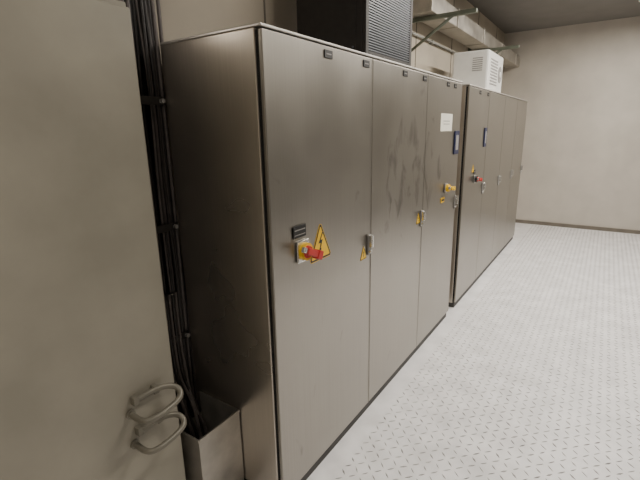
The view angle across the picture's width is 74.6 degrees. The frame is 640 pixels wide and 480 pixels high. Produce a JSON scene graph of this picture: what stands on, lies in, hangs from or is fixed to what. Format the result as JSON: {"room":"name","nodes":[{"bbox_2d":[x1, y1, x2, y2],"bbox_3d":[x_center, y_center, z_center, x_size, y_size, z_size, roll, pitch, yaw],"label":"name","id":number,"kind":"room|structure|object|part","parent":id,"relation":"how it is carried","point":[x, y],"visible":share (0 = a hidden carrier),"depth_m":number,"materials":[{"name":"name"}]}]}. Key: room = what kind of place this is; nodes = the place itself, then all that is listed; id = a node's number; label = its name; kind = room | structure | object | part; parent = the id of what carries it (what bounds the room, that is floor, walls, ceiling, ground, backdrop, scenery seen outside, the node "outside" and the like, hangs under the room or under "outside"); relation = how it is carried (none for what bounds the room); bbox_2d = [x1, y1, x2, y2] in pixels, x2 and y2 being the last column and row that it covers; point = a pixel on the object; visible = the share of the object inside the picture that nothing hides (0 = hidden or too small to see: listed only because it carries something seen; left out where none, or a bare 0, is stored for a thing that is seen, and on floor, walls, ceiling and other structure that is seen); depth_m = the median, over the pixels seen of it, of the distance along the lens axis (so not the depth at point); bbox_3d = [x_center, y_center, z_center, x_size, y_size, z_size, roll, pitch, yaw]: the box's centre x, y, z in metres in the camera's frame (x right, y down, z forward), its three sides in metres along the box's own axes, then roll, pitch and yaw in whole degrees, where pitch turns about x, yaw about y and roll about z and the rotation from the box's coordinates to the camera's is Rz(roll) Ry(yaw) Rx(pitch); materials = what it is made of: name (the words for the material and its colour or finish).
{"room":"electrical room","nodes":[
{"label":"electrical room","id":0,"kind":"room"},
{"bbox_2d":[154,0,504,397],"bbox_3d":[0.390,-0.868,3.628,0.140,3.300,10.200,9,17,33],"label":"wall","id":1,"kind":"structure","parent":0,"point":[180,18],"depth_m":2.36,"materials":[{"name":"white paint"}]},
{"bbox_2d":[411,8,477,51],"bbox_3d":[1.103,-1.929,3.841,0.630,0.380,0.040,9,17,33],"label":"wall bracket","id":2,"kind":"object","parent":1,"relation":"attached to","point":[449,15],"depth_m":3.82,"materials":[{"name":"grey metal"}]},
{"bbox_2d":[413,0,519,67],"bbox_3d":[2.129,-2.606,5.532,0.240,0.180,4.450,9,17,33],"label":"ventilation duct","id":3,"kind":"object","parent":2,"relation":"on","point":[462,29],"visible":0.82,"depth_m":4.61,"materials":[{"name":"silver metal"}]},
{"bbox_2d":[468,45,519,53],"bbox_3d":[2.267,-2.391,5.527,0.630,0.380,0.040,9,17,33],"label":"wall bracket","id":4,"kind":"object","parent":1,"relation":"attached to","point":[498,49],"depth_m":5.44,"materials":[{"name":"grey metal"}]},
{"bbox_2d":[307,223,639,479],"bbox_3d":[1.677,0.965,3.240,2.960,0.103,10.200,9,17,33],"label":"floor","id":5,"kind":"structure","parent":0,"point":[534,373],"depth_m":2.93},
{"bbox_2d":[0,0,186,479],"bbox_3d":[-1.147,0.433,1.028,0.446,2.150,1.650,9,17,33],"label":"door","id":6,"kind":"structure","parent":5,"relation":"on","point":[88,387],"depth_m":1.31,"materials":[{"name":"paint"}]},
{"bbox_2d":[180,391,243,479],"bbox_3d":[-0.563,1.037,2.029,0.279,0.454,0.248,9,17,33],"label":"trough","id":7,"kind":"object","parent":5,"relation":"on","point":[217,455],"visible":0.71,"depth_m":1.95,"materials":[{"name":"grey metal"}]},
{"bbox_2d":[119,0,207,439],"bbox_3d":[-0.715,-0.344,1.739,0.264,3.280,0.352,9,17,33],"label":"cable riser","id":8,"kind":"object","parent":7,"relation":"in","point":[148,58],"visible":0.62,"depth_m":1.89,"materials":[{"name":"black plastic"}]},
{"bbox_2d":[160,22,462,479],"bbox_3d":[0.286,-0.047,2.865,0.587,2.100,2.504,9,17,33],"label":"tall cabinet","id":9,"kind":"object","parent":5,"relation":"on","point":[271,135],"visible":1,"depth_m":1.96,"materials":[{"name":"metal"}]},
{"bbox_2d":[293,223,323,263],"bbox_3d":[-0.048,0.017,1.816,0.065,0.166,0.139,9,17,33],"label":"switch","id":10,"kind":"object","parent":9,"relation":"attached to","point":[305,251],"visible":1,"depth_m":1.80,"materials":[{"name":"red plastic"}]},
{"bbox_3d":[0.255,-1.060,2.610,0.557,0.010,2.504,9,17,33],"label":"roof plate","id":11,"kind":"part","parent":9,"relation":"part of","materials":[{"name":"metal"}]},
{"bbox_3d":[0.044,0.143,2.066,0.018,2.024,0.856,9,17,33],"label":"door","id":12,"kind":"part","parent":9,"relation":"part of","materials":[{"name":"metal"}]},
{"bbox_2d":[310,224,330,263],"bbox_3d":[0.003,0.010,1.955,0.002,0.170,0.175,9,17,33],"label":"warning sign","id":13,"kind":"object","parent":9,"relation":"attached to","point":[321,243],"visible":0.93,"depth_m":1.95,"materials":[{"name":"yellow plastic"}]},
{"bbox_2d":[324,49,332,58],"bbox_3d":[0.037,-0.804,1.817,0.004,0.033,0.064,9,17,33],"label":"name plate","id":14,"kind":"object","parent":9,"relation":"attached to","point":[327,53],"visible":1,"depth_m":1.81,"materials":[{"name":"black plastic"}]},
{"bbox_2d":[296,0,412,65],"bbox_3d":[0.220,-1.301,2.488,0.440,0.520,0.628,9,17,33],"label":"air conditioning unit","id":15,"kind":"object","parent":9,"relation":"on","point":[379,28],"visible":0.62,"depth_m":2.28,"materials":[{"name":"grey metal"}]},
{"bbox_2d":[360,246,366,260],"bbox_3d":[0.243,0.071,2.339,0.002,0.078,0.074,9,17,33],"label":"warning sign","id":16,"kind":"object","parent":9,"relation":"attached to","point":[363,255],"visible":1,"depth_m":2.34,"materials":[{"name":"yellow plastic"}]},
{"bbox_2d":[363,59,369,67],"bbox_3d":[0.233,-0.881,2.100,0.004,0.033,0.064,9,17,33],"label":"name plate","id":17,"kind":"object","parent":9,"relation":"attached to","point":[366,63],"visible":1,"depth_m":2.10,"materials":[{"name":"black plastic"}]},
{"bbox_3d":[0.286,0.026,2.366,0.030,0.120,0.028,9,17,33],"label":"swing handle","id":18,"kind":"part","parent":9,"relation":"part of","materials":[{"name":"grey plastic"}]},
{"bbox_3d":[0.511,-0.042,2.743,0.018,2.024,0.811,9,17,33],"label":"door","id":19,"kind":"part","parent":9,"relation":"part of","materials":[{"name":"metal"}]},
{"bbox_2d":[403,70,407,76],"bbox_3d":[0.510,-0.991,2.502,0.004,0.033,0.064,9,17,33],"label":"name plate","id":20,"kind":"object","parent":9,"relation":"attached to","point":[405,73],"visible":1,"depth_m":2.50,"materials":[{"name":"black plastic"}]},
{"bbox_3d":[0.740,-0.154,3.024,0.030,0.120,0.028,9,17,33],"label":"swing handle","id":21,"kind":"part","parent":9,"relation":"part of","materials":[{"name":"grey plastic"}]},
{"bbox_3d":[0.964,-0.221,3.399,0.018,2.024,0.806,9,17,33],"label":"door","id":22,"kind":"part","parent":9,"relation":"part of","materials":[{"name":"metal"}]},
{"bbox_2d":[440,113,452,130],"bbox_3d":[0.977,-0.907,3.242,0.002,0.130,0.280,9,17,33],"label":"paper notice","id":23,"kind":"object","parent":9,"relation":"attached to","point":[446,119],"visible":1,"depth_m":3.23,"materials":[{"name":"white paper"}]},
{"bbox_2d":[444,183,455,192],"bbox_3d":[1.054,-0.423,3.411,0.065,0.076,0.107,9,17,33],"label":"switch","id":24,"kind":"object","parent":9,"relation":"attached to","point":[447,187],"visible":1,"depth_m":3.39,"materials":[{"name":"yellow plastic"}]},
{"bbox_3d":[1.192,-0.333,3.679,0.030,0.120,0.028,9,17,33],"label":"swing handle","id":25,"kind":"part","parent":9,"relation":"part of","materials":[{"name":"grey plastic"}]},
{"bbox_2d":[453,131,459,153],"bbox_3d":[1.140,-0.814,3.507,0.011,0.190,0.125,9,17,33],"label":"holder","id":26,"kind":"object","parent":9,"relation":"attached to","point":[456,133],"visible":1,"depth_m":3.49,"materials":[{"name":"blue plastic"}]},
{"bbox_2d":[448,84,527,307],"bbox_3d":[1.982,-0.719,5.322,0.587,2.100,3.184,9,17,33],"label":"tall cabinet","id":27,"kind":"object","parent":5,"relation":"on","point":[485,211],"visible":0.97,"depth_m":4.57,"materials":[{"name":"metal"}]},
{"bbox_3d":[1.528,-0.445,4.216,0.018,2.024,0.771,9,17,33],"label":"door","id":28,"kind":"part","parent":27,"relation":"part of","materials":[{"name":"metal"}]},
{"bbox_2d":[452,49,502,92],"bbox_3d":[1.758,-1.834,4.659,0.380,0.400,0.702,9,17,33],"label":"air conditioner","id":29,"kind":"object","parent":27,"relation":"on","point":[481,68],"visible":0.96,"depth_m":4.38,"materials":[{"name":"white metal"}]},
{"bbox_2d":[473,170,482,182],"bbox_3d":[1.558,-0.627,4.140,0.065,0.130,0.110,9,17,33],"label":"switch","id":30,"kind":"object","parent":27,"relation":"attached to","point":[476,178],"visible":1,"depth_m":4.13,"materials":[{"name":"red plastic"}]},
{"bbox_3d":[1.746,-0.552,4.481,0.030,0.120,0.028,9,17,33],"label":"swing handle","id":31,"kind":"part","parent":27,"relation":"part of","materials":[{"name":"grey plastic"}]},
{"bbox_2d":[483,128,487,146],"bbox_3d":[1.696,-1.054,4.307,0.011,0.190,0.100,9,17,33],"label":"holder","id":32,"kind":"object","parent":27,"relation":"attached to","point":[485,129],"visible":1,"depth_m":4.29,"materials":[{"name":"blue plastic"}]},
{"bbox_3d":[1.966,-0.619,4.850,0.018,2.024,0.791,9,17,33],"label":"door","id":33,"kind":"part","parent":27,"relation":"part of","materials":[{"name":"metal"}]},
{"bbox_3d":[1.951,-1.732,5.066,0.557,0.010,3.184,9,17,33],"label":"roof plate","id":34,"kind":"part","parent":27,"relation":"part of","materials":[{"name":"metal"}]},
{"bbox_3d":[2.409,-0.794,5.492,0.018,2.024,0.791,9,17,33],"label":"door","id":35,"kind":"part","parent":27,"relation":"part of","materials":[{"name":"metal"}]},
{"bbox_3d":[2.853,-0.970,6.134,0.018,2.024,0.791,9,17,33],"label":"door","id":36,"kind":"part","parent":27,"relation":"part of","materials":[{"name":"metal"}]},
{"bbox_2d":[467,0,639,33],"bbox_3d":[1.616,-2.323,2.383,3.160,0.100,10.400,9,17,33],"label":"ceiling","id":37,"kind":"structure","parent":0,"point":[510,16],"depth_m":5.97,"materials":[{"name":"paint"}]},
{"bbox_2d":[501,16,639,230],"bbox_3d":[4.501,-1.810,6.946,3.160,3.300,0.100,9,17,33],"label":"wall","id":38,"kind":"structure","parent":0,"point":[580,83],"depth_m":6.98,"materials":[{"name":"white paint"}]},
{"bbox_2d":[515,219,639,233],"bbox_3d":[4.498,-0.230,7.309,2.960,0.060,0.015,9,17,33],"label":"baseboard","id":39,"kind":"structure","parent":38,"relation":"attached to","point":[517,220],"depth_m":7.29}
]}

